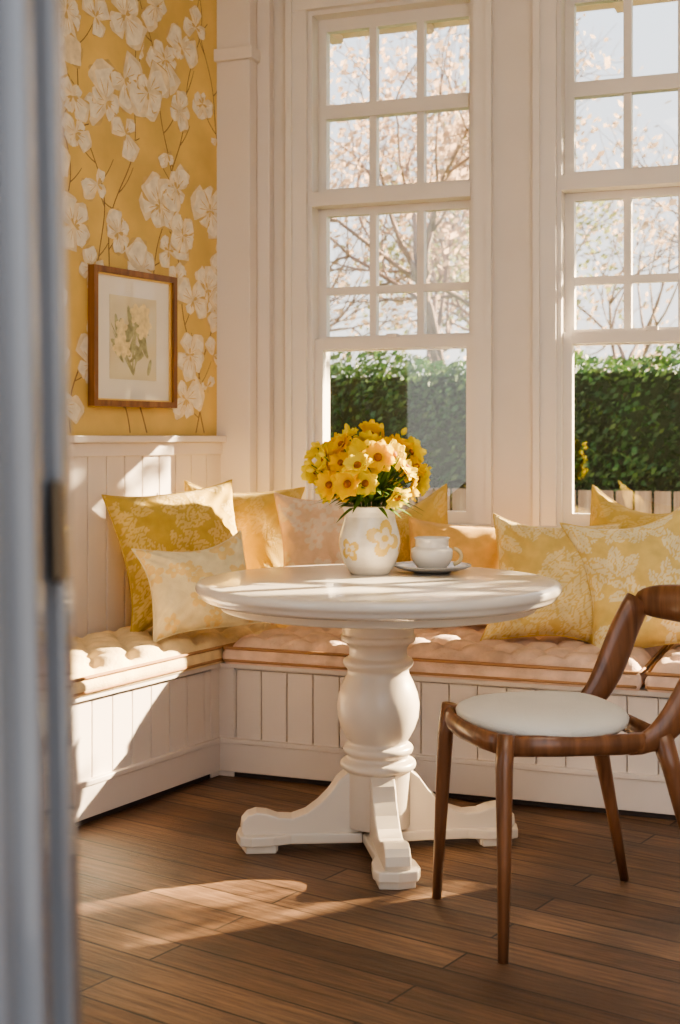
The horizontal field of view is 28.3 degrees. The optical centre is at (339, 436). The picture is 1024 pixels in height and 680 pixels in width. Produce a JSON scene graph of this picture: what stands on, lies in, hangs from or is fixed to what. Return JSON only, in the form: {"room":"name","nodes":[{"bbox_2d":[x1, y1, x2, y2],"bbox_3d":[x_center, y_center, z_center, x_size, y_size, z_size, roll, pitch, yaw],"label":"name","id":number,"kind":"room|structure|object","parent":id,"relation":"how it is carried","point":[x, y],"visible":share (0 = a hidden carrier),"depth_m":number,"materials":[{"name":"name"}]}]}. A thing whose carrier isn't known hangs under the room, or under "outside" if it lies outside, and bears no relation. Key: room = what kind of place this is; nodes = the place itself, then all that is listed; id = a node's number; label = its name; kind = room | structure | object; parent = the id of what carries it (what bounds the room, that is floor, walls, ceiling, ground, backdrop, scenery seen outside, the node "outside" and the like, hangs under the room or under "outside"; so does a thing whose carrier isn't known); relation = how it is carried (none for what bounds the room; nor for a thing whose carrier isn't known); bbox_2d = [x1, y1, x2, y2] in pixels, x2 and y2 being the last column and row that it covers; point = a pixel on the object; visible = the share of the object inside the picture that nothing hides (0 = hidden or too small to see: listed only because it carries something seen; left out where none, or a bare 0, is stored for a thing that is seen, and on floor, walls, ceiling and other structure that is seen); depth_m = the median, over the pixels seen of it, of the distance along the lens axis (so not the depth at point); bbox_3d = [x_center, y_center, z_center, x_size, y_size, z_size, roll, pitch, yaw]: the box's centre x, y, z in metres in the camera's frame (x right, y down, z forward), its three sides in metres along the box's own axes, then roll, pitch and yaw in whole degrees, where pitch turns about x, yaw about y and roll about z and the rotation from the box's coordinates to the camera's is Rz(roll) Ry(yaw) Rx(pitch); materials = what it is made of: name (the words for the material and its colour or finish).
{"room":"breakfast nook","nodes":[
{"label":"breakfast nook","id":0,"kind":"room"},
{"bbox_2d":[70,433,216,435],"bbox_3d":[-1.639,-0.370,3.706,0.201,3.050,5.050,0,0,31],"label":"wall","id":1,"kind":"structure","parent":0,"point":[71,434],"depth_m":5.03,"materials":[{"name":"paper"}]},
{"bbox_2d":[62,0,216,432],"bbox_3d":[-1.308,-0.949,4.062,0.002,1.868,3.200,0,0,31],"label":"wallpaper","id":2,"kind":"object","parent":1,"relation":"attached to","point":[140,76],"visible":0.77,"depth_m":5.04,"materials":[{"name":"yellow paper"}]},
{"bbox_2d":[88,264,176,407],"bbox_3d":[-0.755,-0.359,4.957,0.030,0.498,0.475,0,0,31],"label":"picture frame","id":3,"kind":"object","parent":2,"relation":"attached to","point":[132,315],"visible":1,"depth_m":4.94,"materials":[{"name":"brown wood"}]},
{"bbox_2d":[70,436,226,637],"bbox_3d":[-1.393,0.575,3.879,0.045,1.160,3.600,0,0,31],"label":"wainscot","id":4,"kind":"structure","parent":1,"relation":"attached to","point":[104,465],"depth_m":4.84,"materials":[{"name":"white wood"}]},
{"bbox_2d":[78,775,679,1023],"bbox_3d":[-0.102,1.205,1.967,6.800,0.100,6.800,0,0,21],"label":"floor","id":5,"kind":"structure","parent":0,"point":[179,924],"depth_m":3.19,"materials":[{"name":"brown wood"}]},
{"bbox_2d":[75,663,219,825],"bbox_3d":[-1.135,0.961,3.842,0.486,0.388,3.400,0,0,31],"label":"window bench","id":6,"kind":"object","parent":5,"relation":"on","point":[137,743],"visible":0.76,"depth_m":4.27,"materials":[{"name":"white wood"}]},
{"bbox_2d":[74,622,288,697],"bbox_3d":[-0.950,0.719,4.139,0.504,0.097,2.722,0,0,31],"label":"bench cushion","id":7,"kind":"object","parent":6,"relation":"on","point":[107,660],"visible":0.43,"depth_m":4.37,"materials":[{"name":"yellow fabric"}]},
{"bbox_2d":[101,479,236,631],"bbox_3d":[-0.568,0.428,4.862,0.579,0.541,0.265,0,0,-29],"label":"throw pillow","id":8,"kind":"object","parent":7,"relation":"on","point":[203,518],"visible":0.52,"depth_m":4.75,"materials":[{"name":"yellow fabric"}]},
{"bbox_2d":[132,530,260,641],"bbox_3d":[-0.477,0.500,4.559,0.427,0.357,0.215,0,0,-20],"label":"throw pillow","id":9,"kind":"object","parent":7,"relation":"on","point":[177,607],"visible":0.82,"depth_m":4.49,"materials":[{"name":"beige fabric"}]},
{"bbox_2d":[184,480,304,569],"bbox_3d":[-0.379,0.424,5.115,0.509,0.522,0.199,0,0,-7],"label":"throw pillow","id":10,"kind":"object","parent":7,"relation":"on","point":[256,514],"visible":0.27,"depth_m":5.07,"materials":[{"name":"yellow fabric"}]},
{"bbox_2d":[195,564,562,889],"bbox_3d":[0.108,0.780,3.820,1.030,0.750,1.030,0,0,0],"label":"round pedestal table","id":11,"kind":"object","parent":5,"relation":"on","point":[378,792],"visible":0.99,"depth_m":3.73,"materials":[{"name":"white wood"}]},
{"bbox_2d":[339,504,399,575],"bbox_3d":[0.088,0.303,4.000,0.182,0.203,0.182,0,0,0],"label":"ceramic vase","id":12,"kind":"object","parent":11,"relation":"on","point":[369,541],"visible":0.9,"depth_m":3.93,"materials":[{"name":"white ceramic"}]},
{"bbox_2d":[300,419,431,522],"bbox_3d":[0.080,0.115,3.994,0.398,0.340,0.393,0,0,0],"label":"flower bouquet","id":13,"kind":"object","parent":12,"relation":"in","point":[340,471],"visible":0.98,"depth_m":3.91,"materials":[{"name":"yellow plant"}]},
{"bbox_2d":[394,536,470,573],"bbox_3d":[0.275,0.352,4.040,0.236,0.105,0.236,0,0,0],"label":"teacup","id":14,"kind":"object","parent":11,"relation":"on","point":[430,554],"visible":1,"depth_m":3.99,"materials":[{"name":"ceramic"}]},
{"bbox_2d":[219,662,679,819],"bbox_3d":[1.772,0.961,4.199,4.400,0.388,0.830,0,0,21],"label":"window bench","id":15,"kind":"object","parent":5,"relation":"on","point":[276,723],"visible":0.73,"depth_m":4.34,"materials":[{"name":"white wood"}]},
{"bbox_2d":[222,625,348,670],"bbox_3d":[-0.100,0.719,4.337,0.560,0.097,0.812,0,0,21],"label":"bench cushion","id":16,"kind":"object","parent":15,"relation":"on","point":[303,647],"depth_m":4.52,"materials":[{"name":"fabric"}]},
{"bbox_2d":[271,492,381,624],"bbox_3d":[-0.014,0.442,4.935,0.463,0.477,0.214,0,0,5],"label":"throw pillow","id":17,"kind":"object","parent":16,"relation":"on","point":[310,532],"visible":0.32,"depth_m":4.88,"materials":[{"name":"beige fabric"}]},
{"bbox_2d":[407,624,600,686],"bbox_3d":[0.494,0.719,4.255,0.756,0.097,1.083,0,0,21],"label":"bench cushion","id":18,"kind":"object","parent":15,"relation":"on","point":[462,652],"depth_m":4.29,"materials":[{"name":"fabric"}]},
{"bbox_2d":[395,484,447,562],"bbox_3d":[0.245,0.459,5.076,0.509,0.566,0.169,0,0,9],"label":"throw pillow","id":19,"kind":"object","parent":18,"relation":"on","point":[434,506],"visible":0.12,"depth_m":5.05,"materials":[{"name":"yellow fabric"}]},
{"bbox_2d":[408,517,498,568],"bbox_3d":[0.444,0.498,4.822,0.450,0.422,0.210,0,0,1],"label":"throw pillow","id":20,"kind":"object","parent":18,"relation":"on","point":[478,545],"visible":0.25,"depth_m":4.78,"materials":[{"name":"yellow fabric"}]},
{"bbox_2d":[480,513,620,643],"bbox_3d":[0.709,0.486,4.531,0.461,0.452,0.252,0,0,12],"label":"throw pillow","id":21,"kind":"object","parent":18,"relation":"on","point":[543,551],"visible":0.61,"depth_m":4.45,"materials":[{"name":"yellow fabric"}]},
{"bbox_2d":[615,645,668,690],"bbox_3d":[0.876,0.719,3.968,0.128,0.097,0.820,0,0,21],"label":"bench cushion","id":22,"kind":"object","parent":15,"relation":"on","point":[633,677],"depth_m":4.13,"materials":[{"name":"fabric"}]},
{"bbox_2d":[559,507,679,648],"bbox_3d":[0.992,0.460,4.402,0.564,0.540,0.253,0,0,18],"label":"throw pillow","id":23,"kind":"object","parent":22,"relation":"on","point":[617,563],"visible":0.79,"depth_m":4.34,"materials":[{"name":"yellow fabric"}]},
{"bbox_2d":[645,643,679,692],"bbox_3d":[1.869,0.719,4.156,1.713,0.097,0.863,0,0,21],"label":"bench cushion","id":24,"kind":"object","parent":15,"relation":"on","point":[663,675],"visible":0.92,"depth_m":4.06,"materials":[{"name":"fabric"}]},
{"bbox_2d":[590,485,669,528],"bbox_3d":[1.029,0.418,4.676,0.476,0.500,0.161,0,0,17],"label":"throw pillow","id":25,"kind":"object","parent":24,"relation":"on","point":[604,510],"visible":0.13,"depth_m":4.70,"materials":[{"name":"yellow fabric"}]},
{"bbox_2d":[432,584,679,963],"bbox_3d":[0.597,0.764,3.259,0.667,0.787,0.489,0,0,-16],"label":"dining chair","id":26,"kind":"object","parent":5,"relation":"on","point":[547,723],"visible":1,"depth_m":3.11,"materials":[{"name":"brown wood"}]},
{"bbox_2d":[274,0,532,525],"bbox_3d":[1.734,-0.370,4.797,5.000,3.050,0.200,0,0,21],"label":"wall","id":27,"kind":"structure","parent":0,"point":[512,19],"depth_m":5.11,"materials":[{"name":"white paint"}]},
{"bbox_2d":[214,0,273,492],"bbox_3d":[-0.409,-0.370,5.443,0.255,3.050,0.130,0,0,21],"label":"trim","id":28,"kind":"structure","parent":27,"relation":"attached to","point":[244,53],"depth_m":5.41,"materials":[{"name":"white wood"}]},
{"bbox_2d":[285,0,493,526],"bbox_3d":[0.216,-0.709,5.356,0.855,2.172,0.245,0,0,21],"label":"window","id":29,"kind":"structure","parent":27,"relation":"in","point":[310,202],"depth_m":5.38,"materials":[{"name":"white wood"}]},
{"bbox_2d":[533,0,679,527],"bbox_3d":[1.154,-0.709,4.996,0.855,2.172,0.245,0,0,21],"label":"window","id":30,"kind":"structure","parent":27,"relation":"in","point":[557,185],"depth_m":5.04,"materials":[{"name":"white wood"}]},
{"bbox_2d":[330,0,677,44],"bbox_3d":[1.623,-2.065,5.622,9.000,0.140,1.240,0,0,21],"label":"roof eave","id":31,"kind":"object","parent":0,"point":[335,39],"visible":0.18,"depth_m":6.64},
{"bbox_3d":[-1.265,-0.370,0.885,1.870,3.050,0.130,0,0,0],"label":"wall","id":32,"kind":"structure","parent":0,"visible":0},
{"bbox_2d":[0,0,80,1023],"bbox_3d":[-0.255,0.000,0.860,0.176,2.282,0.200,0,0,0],"label":"door","id":33,"kind":"structure","parent":32,"relation":"in","point":[40,978],"depth_m":0.83,"materials":[{"name":"grey paint"}]},
{"label":"outside","id":34,"kind":"structure","parent":0,"visible":0},
{"bbox_3d":[13.672,1.505,21.664,60.000,0.100,39.750,0,0,21],"label":"lawn","id":35,"kind":"structure","parent":34,"visible":0},
{"bbox_2d":[330,122,414,244],"bbox_3d":[-1.911,-1.568,15.130,4.406,6.085,6.863,0,0,21],"label":"tree","id":36,"kind":"object","parent":35,"relation":"on","point":[340,163],"visible":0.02,"depth_m":16.93,"materials":[{"name":"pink plant"}]},
{"bbox_2d":[330,79,468,376],"bbox_3d":[-1.100,-1.750,15.339,5.647,6.442,5.237,0,0,-18],"label":"tree","id":37,"kind":"object","parent":35,"relation":"on","point":[348,241],"visible":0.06,"depth_m":15.98,"materials":[{"name":"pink plant"}]},
{"bbox_2d":[330,18,622,375],"bbox_3d":[0.467,-1.827,14.266,5.729,6.591,5.884,0,0,21],"label":"tree","id":38,"kind":"object","parent":35,"relation":"on","point":[433,324],"visible":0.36,"depth_m":14.03,"materials":[{"name":"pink plant"}]},
{"bbox_2d":[341,58,649,362],"bbox_3d":[1.860,-2.166,18.120,4.595,7.274,6.596,0,0,21],"label":"tree","id":39,"kind":"object","parent":35,"relation":"on","point":[391,249],"visible":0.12,"depth_m":17.99,"materials":[{"name":"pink plant"}]},
{"bbox_2d":[330,12,677,372],"bbox_3d":[1.961,-1.762,15.717,7.159,6.462,4.733,0,0,-34],"label":"tree","id":40,"kind":"object","parent":35,"relation":"on","point":[452,294],"visible":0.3,"depth_m":15.46,"materials":[{"name":"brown plant"}]},
{"bbox_2d":[330,344,679,513],"bbox_3d":[3.503,0.378,9.124,11.047,2.153,1.303,0,0,21],"label":"hedge","id":41,"kind":"object","parent":35,"relation":"on","point":[627,423],"visible":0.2,"depth_m":9.43,"materials":[{"name":"green plant"}]},
{"bbox_2d":[332,488,679,513],"bbox_3d":[3.234,0.905,8.426,11.000,1.100,0.050,0,0,21],"label":"fence","id":42,"kind":"object","parent":35,"relation":"on","point":[643,499],"visible":0.09,"depth_m":8.93,"materials":[{"name":"white wood"}]},
{"bbox_2d":[352,88,677,372],"bbox_3d":[3.452,-2.059,21.017,6.418,7.057,5.664,0,0,21],"label":"tree","id":43,"kind":"object","parent":35,"relation":"on","point":[647,346],"visible":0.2,"depth_m":19.84,"materials":[{"name":"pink plant"}]},
{"bbox_2d":[576,100,677,313],"bbox_3d":[5.479,-1.448,12.835,6.336,5.851,4.789,0,0,-37],"label":"tree","id":44,"kind":"object","parent":35,"relation":"on","point":[672,201],"visible":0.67,"depth_m":12.41,"materials":[{"name":"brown plant"}]}
]}

